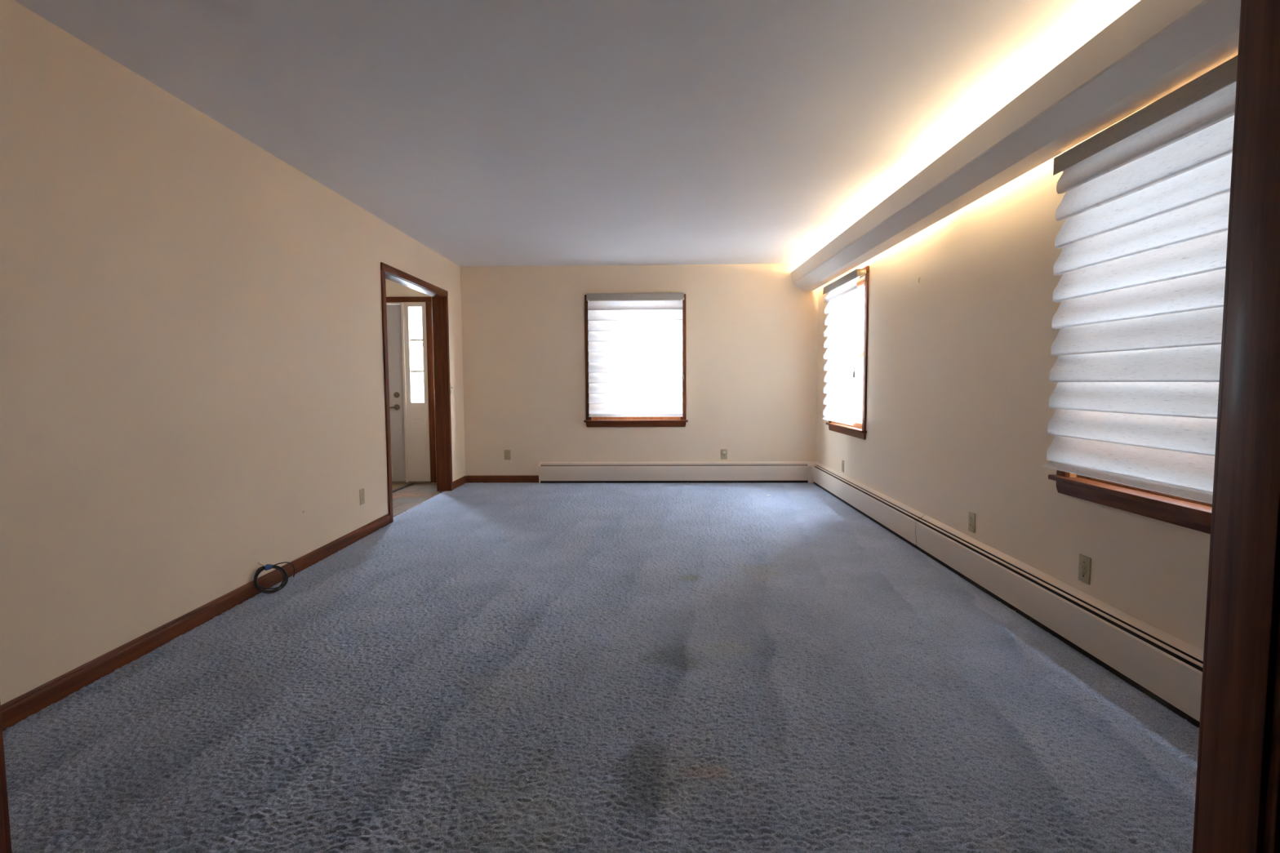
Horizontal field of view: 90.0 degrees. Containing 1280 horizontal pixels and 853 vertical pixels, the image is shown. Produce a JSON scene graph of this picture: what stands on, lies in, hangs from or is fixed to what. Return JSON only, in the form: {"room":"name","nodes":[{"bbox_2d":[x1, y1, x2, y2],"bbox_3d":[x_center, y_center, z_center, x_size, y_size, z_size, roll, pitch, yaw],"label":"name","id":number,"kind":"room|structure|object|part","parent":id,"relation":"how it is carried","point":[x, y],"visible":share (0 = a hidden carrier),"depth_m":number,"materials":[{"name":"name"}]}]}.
{"room":"empty living room","nodes":[
{"label":"empty living room","id":0,"kind":"room"},
{"bbox_2d":[0,0,465,705],"bbox_3d":[-2.135,-0.305,4.095,0.120,2.740,6.335,0,4,1],"label":"wall","id":1,"kind":"structure","parent":0,"point":[192,354],"depth_m":2.78,"materials":[{"name":"beige paint"}]},
{"bbox_2d":[0,513,390,731],"bbox_3d":[-2.085,0.891,3.166,0.013,0.082,4.099,0,4,1],"label":"baseboard","id":2,"kind":"structure","parent":1,"relation":"attached to","point":[19,708],"depth_m":2.75,"materials":[{"name":"brown wood"}]},
{"bbox_2d":[359,488,364,505],"bbox_3d":[-2.053,0.520,4.734,0.009,0.114,0.070,0,4,1],"label":"wall outlet","id":3,"kind":"object","parent":1,"relation":"attached to","point":[362,491],"visible":1,"depth_m":4.72,"materials":[{"name":"beige plastic"}]},
{"bbox_2d":[380,262,453,523],"bbox_3d":[-2.085,-0.311,5.945,0.136,2.097,1.620,0,4,1],"label":"trim","id":4,"kind":"structure","parent":1,"relation":"attached to","point":[441,322],"depth_m":6.65,"materials":[{"name":"brown wood"}]},
{"bbox_3d":[-2.042,-0.226,5.168,0.016,2.035,0.060,0,4,1],"label":"casing","id":5,"kind":"part","parent":4,"relation":"part of","materials":[{"name":"brown wood"}]},
{"bbox_3d":[-2.030,-1.326,5.874,0.016,0.062,1.620,0,4,1],"label":"head casing","id":6,"kind":"part","parent":4,"relation":"part of","materials":[{"name":"brown wood"}]},
{"bbox_3d":[-2.008,-0.334,6.724,0.016,2.035,0.060,0,4,1],"label":"casing","id":7,"kind":"part","parent":4,"relation":"part of","materials":[{"name":"brown wood"}]},
{"bbox_2d":[449,383,453,394],"bbox_3d":[-2.005,-0.403,6.819,0.017,0.114,0.070,0,4,1],"label":"light switch","id":8,"kind":"object","parent":1,"relation":"attached to","point":[451,384],"visible":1,"depth_m":6.81,"materials":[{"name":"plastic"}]},
{"bbox_2d":[453,475,466,489],"bbox_3d":[-1.998,0.621,7.074,0.013,0.082,0.514,0,4,1],"label":"baseboard","id":9,"kind":"structure","parent":1,"relation":"attached to","point":[461,481],"depth_m":7.08,"materials":[{"name":"brown wood"}]},
{"bbox_2d":[13,0,1140,266],"bbox_3d":[-1.177,-1.551,2.769,6.434,0.120,9.085,0,4,1],"label":"ceiling","id":10,"kind":"structure","parent":0,"point":[483,132],"depth_m":2.92,"materials":[{"name":"paint"}]},
{"bbox_2d":[2,482,1199,852],"bbox_3d":[-1.117,0.914,4.171,6.074,0.128,6.345,0,4,1],"label":"floor","id":11,"kind":"structure","parent":0,"point":[491,667],"depth_m":2.22,"materials":[{"name":"blue carpet"}]},
{"bbox_2d":[253,561,294,593],"bbox_3d":[-2.000,0.816,3.510,0.070,0.174,0.218,4,6,45],"label":"coiled cable","id":12,"kind":"object","parent":11,"relation":"on","point":[285,577],"visible":1,"depth_m":3.49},
{"bbox_2d":[391,482,414,492],"bbox_3d":[-3.114,0.677,6.871,1.060,0.016,0.915,0,4,1],"label":"doormat","id":13,"kind":"object","parent":11,"relation":"on","point":[396,486],"visible":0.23,"depth_m":7.11,"materials":[{"name":"fabric"}]},
{"bbox_2d":[385,263,818,483],"bbox_3d":[-1.046,-0.582,7.307,6.384,2.640,0.160,0,4,1],"label":"wall","id":14,"kind":"structure","parent":0,"point":[752,333],"depth_m":7.20,"materials":[{"name":"beige paint"}]},
{"bbox_2d":[386,304,431,483],"bbox_3d":[-3.013,-0.365,7.316,1.230,2.034,0.139,0,4,1],"label":"door","id":15,"kind":"structure","parent":14,"relation":"in","point":[393,330],"depth_m":7.30,"materials":[{"name":"paint"}]},
{"bbox_3d":[-2.816,-0.219,7.282,0.148,0.066,0.059,0,4,1],"label":"lever handle","id":16,"kind":"part","parent":15,"relation":"part of","materials":[{"name":"silver metal"}]},
{"bbox_2d":[386,302,430,482],"bbox_3d":[-3.007,-0.376,7.329,1.218,2.045,0.092,0,4,1],"label":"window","id":17,"kind":"structure","parent":15,"relation":"attached to","point":[416,425],"depth_m":7.30,"materials":[{"name":"white paint"}]},
{"bbox_3d":[-2.530,-0.383,7.306,0.265,2.033,0.040,0,4,1],"label":"sidelight panel","id":18,"kind":"part","parent":17,"relation":"part of","materials":[{"name":"white paint"}]},
{"bbox_3d":[-2.529,0.150,7.320,0.158,0.492,0.007,0,4,1],"label":"panel moulding","id":19,"kind":"part","parent":17,"relation":"part of","materials":[{"name":"white paint"}]},
{"bbox_2d":[386,296,436,483],"bbox_3d":[-3.013,-0.405,7.275,1.355,2.110,0.016,0,4,1],"label":"trim","id":20,"kind":"structure","parent":14,"relation":"attached to","point":[428,300],"depth_m":7.24,"materials":[{"name":"brown wood"}]},
{"bbox_3d":[-3.018,-1.427,7.204,1.355,0.060,0.016,0,4,1],"label":"head casing","id":21,"kind":"part","parent":20,"relation":"part of","materials":[{"name":"brown wood"}]},
{"bbox_3d":[-2.369,-0.377,7.263,0.067,2.050,0.016,0,4,1],"label":"casing","id":22,"kind":"part","parent":20,"relation":"part of","materials":[{"name":"brown wood"}]},
{"bbox_2d":[466,475,538,483],"bbox_3d":[-1.566,0.602,7.314,0.840,0.082,0.013,0,4,1],"label":"baseboard","id":23,"kind":"structure","parent":14,"relation":"attached to","point":[526,478],"depth_m":7.31,"materials":[{"name":"brown wood"}]},
{"bbox_2d":[504,449,510,459],"bbox_3d":[-1.512,0.324,7.296,0.070,0.114,0.009,0,4,1],"label":"wall outlet","id":24,"kind":"object","parent":14,"relation":"attached to","point":[507,452],"visible":1,"depth_m":7.29,"materials":[{"name":"beige plastic"}]},
{"bbox_2d":[583,293,688,426],"bbox_3d":[-0.048,-0.739,7.263,1.172,1.481,0.222,0,4,1],"label":"window","id":25,"kind":"structure","parent":14,"relation":"in","point":[675,421],"depth_m":7.22,"materials":[{"name":"brown wood"}]},
{"bbox_3d":[-0.584,-0.740,7.197,0.062,1.341,0.017,0,4,1],"label":"casing","id":26,"kind":"part","parent":25,"relation":"part of","materials":[{"name":"brown wood"}]},
{"bbox_2d":[586,293,684,417],"bbox_3d":[-0.051,-0.790,7.127,1.088,1.365,0.093,0,4,1],"label":"window shade","id":27,"kind":"object","parent":25,"relation":"attached to","point":[635,340],"visible":1,"depth_m":7.11,"materials":[{"name":"fabric"}]},
{"bbox_3d":[0.474,-0.982,7.065,0.003,0.805,0.005,-2,4,-25],"label":"lift cord","id":28,"kind":"part","parent":27,"relation":"part of","materials":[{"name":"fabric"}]},
{"bbox_3d":[-0.046,-0.421,7.276,0.996,0.692,0.030,0,4,1],"label":"sash","id":29,"kind":"part","parent":25,"relation":"part of","materials":[{"name":"brown wood"}]},
{"bbox_3d":[0.486,-0.744,7.173,0.062,1.341,0.017,0,4,1],"label":"casing","id":30,"kind":"part","parent":25,"relation":"part of","materials":[{"name":"brown wood"}]},
{"bbox_2d":[538,461,817,483],"bbox_3d":[0.421,0.520,7.220,3.134,0.238,0.101,0,4,1],"label":"baseboard heater","id":31,"kind":"object","parent":14,"relation":"attached to","point":[684,472],"visible":0.97,"depth_m":7.21,"materials":[{"name":"metal"}]},
{"bbox_3d":[0.378,0.527,7.211,3.018,0.169,0.011,0,4,1],"label":"panel","id":32,"kind":"part","parent":31,"relation":"part of","materials":[{"name":"metal"}]},
{"bbox_2d":[720,448,727,459],"bbox_3d":[0.952,0.315,7.237,0.070,0.114,0.016,0,4,1],"label":"wall outlet","id":33,"kind":"object","parent":14,"relation":"attached to","point":[723,451],"visible":1,"depth_m":7.24,"materials":[{"name":"beige plastic"}]},
{"bbox_2d":[853,286,864,422],"bbox_3d":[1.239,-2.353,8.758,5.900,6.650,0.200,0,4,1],"label":"window pane","id":34,"kind":"structure","parent":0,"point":[860,308],"depth_m":8.71,"materials":[{"name":"glass"}]},
{"bbox_2d":[816,98,1210,650],"bbox_3d":[1.965,-0.283,2.757,0.160,2.640,8.825,0,4,1],"label":"wall","id":35,"kind":"structure","parent":0,"point":[960,362],"depth_m":3.44,"materials":[{"name":"beige paint"}]},
{"bbox_2d":[841,459,844,472],"bbox_3d":[1.960,0.384,6.185,0.009,0.114,0.070,0,4,1],"label":"wall outlet","id":36,"kind":"object","parent":35,"relation":"attached to","point":[842,461],"visible":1,"depth_m":6.18,"materials":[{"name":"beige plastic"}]},
{"bbox_2d":[825,265,869,439],"bbox_3d":[2.027,-0.664,6.031,0.222,1.481,1.172,0,4,1],"label":"window","id":37,"kind":"structure","parent":35,"relation":"in","point":[858,430],"depth_m":5.51,"materials":[{"name":"brown wood"}]},
{"bbox_2d":[822,268,866,425],"bbox_3d":[1.894,-0.712,6.031,0.093,1.341,1.088,0,4,1],"label":"window shade","id":38,"kind":"object","parent":37,"relation":"attached to","point":[840,400],"visible":1,"depth_m":5.94,"materials":[{"name":"fabric"}]},
{"bbox_3d":[1.845,-0.880,5.495,0.005,0.805,0.003,2,4,28],"label":"lift cord","id":39,"kind":"part","parent":38,"relation":"part of","materials":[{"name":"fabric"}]},
{"bbox_3d":[2.019,-0.347,6.053,0.030,0.692,0.996,0,4,1],"label":"sash","id":40,"kind":"part","parent":37,"relation":"part of","materials":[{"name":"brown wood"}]},
{"bbox_3d":[2.051,-0.994,6.008,0.030,0.684,0.996,0,4,1],"label":"sash","id":41,"kind":"part","parent":37,"relation":"part of","materials":[{"name":"brown wood"}]},
{"bbox_3d":[1.946,-1.372,5.984,0.017,0.062,1.132,0,4,1],"label":"head casing","id":42,"kind":"part","parent":37,"relation":"part of","materials":[{"name":"brown wood"}]},
{"bbox_3d":[1.937,-0.635,5.499,0.017,1.341,0.062,0,4,1],"label":"casing","id":43,"kind":"part","parent":37,"relation":"part of","materials":[{"name":"brown wood"}]},
{"bbox_2d":[812,462,924,549],"bbox_3d":[1.922,0.615,5.726,0.067,0.237,2.821,0,4,1],"label":"baseboard heater","id":44,"kind":"object","parent":35,"relation":"attached to","point":[898,518],"visible":0.96,"depth_m":5.21,"materials":[{"name":"metal"}]},
{"bbox_2d":[968,511,975,533],"bbox_3d":[1.904,0.549,3.677,0.009,0.114,0.070,0,4,1],"label":"wall outlet","id":45,"kind":"object","parent":35,"relation":"attached to","point":[971,516],"visible":1,"depth_m":3.67,"materials":[{"name":"beige plastic"}]},
{"bbox_2d":[791,0,1240,290],"bbox_3d":[1.755,-1.378,3.989,0.308,0.240,6.225,0,4,1],"label":"valance","id":46,"kind":"object","parent":35,"relation":"attached to","point":[1154,48],"visible":1,"depth_m":2.50,"materials":[{"name":"paint"}]},
{"bbox_2d":[915,515,1204,728],"bbox_3d":[1.854,0.827,2.669,0.067,0.237,3.290,0,4,1],"label":"baseboard heater","id":47,"kind":"object","parent":35,"relation":"attached to","point":[1166,668],"visible":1,"depth_m":2.64,"materials":[{"name":"metal"}]},
{"bbox_2d":[1078,554,1091,584],"bbox_3d":[1.883,0.605,2.713,0.009,0.114,0.070,0,4,1],"label":"wall outlet","id":48,"kind":"object","parent":35,"relation":"attached to","point":[1084,565],"visible":1,"depth_m":2.71,"materials":[{"name":"beige plastic"}]},
{"bbox_2d":[1080,564,1086,573],"bbox_3d":[1.881,0.605,2.713,0.005,0.038,0.038,0,4,1],"label":"receptacle","id":49,"kind":"object","parent":48,"relation":"attached to","point":[1082,567],"depth_m":2.71,"materials":[{"name":"beige plastic"}]},
{"bbox_2d":[1048,470,1212,533],"bbox_3d":[1.943,-0.404,2.269,0.222,1.481,1.172,0,4,1],"label":"window","id":50,"kind":"structure","parent":35,"relation":"in","point":[1196,515],"depth_m":2.40,"materials":[{"name":"brown wood"}]},
{"bbox_3d":[1.877,-0.448,2.804,0.017,1.341,0.062,0,4,1],"label":"casing","id":51,"kind":"part","parent":50,"relation":"part of","materials":[{"name":"brown wood"}]},
{"bbox_3d":[1.936,-0.086,2.291,0.030,0.692,0.996,0,4,1],"label":"sash","id":52,"kind":"part","parent":50,"relation":"part of","materials":[{"name":"brown wood"}]},
{"bbox_2d":[1043,55,1237,504],"bbox_3d":[1.810,-0.451,2.269,0.093,1.341,1.088,0,4,1],"label":"window shade","id":53,"kind":"object","parent":35,"relation":"attached to","point":[1143,236],"visible":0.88,"depth_m":2.27,"materials":[{"name":"fabric"}]},
{"bbox_3d":[-0.210,-0.097,0.950,4.109,2.740,0.100,0,4,1],"label":"wall","id":54,"kind":"structure","parent":0,"visible":0},
{"bbox_2d":[0,0,1279,852],"bbox_3d":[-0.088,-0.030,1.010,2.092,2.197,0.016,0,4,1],"label":"trim","id":55,"kind":"structure","parent":54,"relation":"attached to","point":[2,769],"depth_m":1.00,"materials":[{"name":"brown wood"}]},
{"bbox_3d":[-1.104,0.004,1.036,0.060,2.135,0.016,0,4,1],"label":"casing","id":56,"kind":"part","parent":55,"relation":"part of","materials":[{"name":"brown wood"}]},
{"bbox_3d":[0.927,-0.003,0.990,0.060,2.135,0.016,0,4,1],"label":"casing","id":57,"kind":"part","parent":55,"relation":"part of","materials":[{"name":"brown wood"}]}
]}

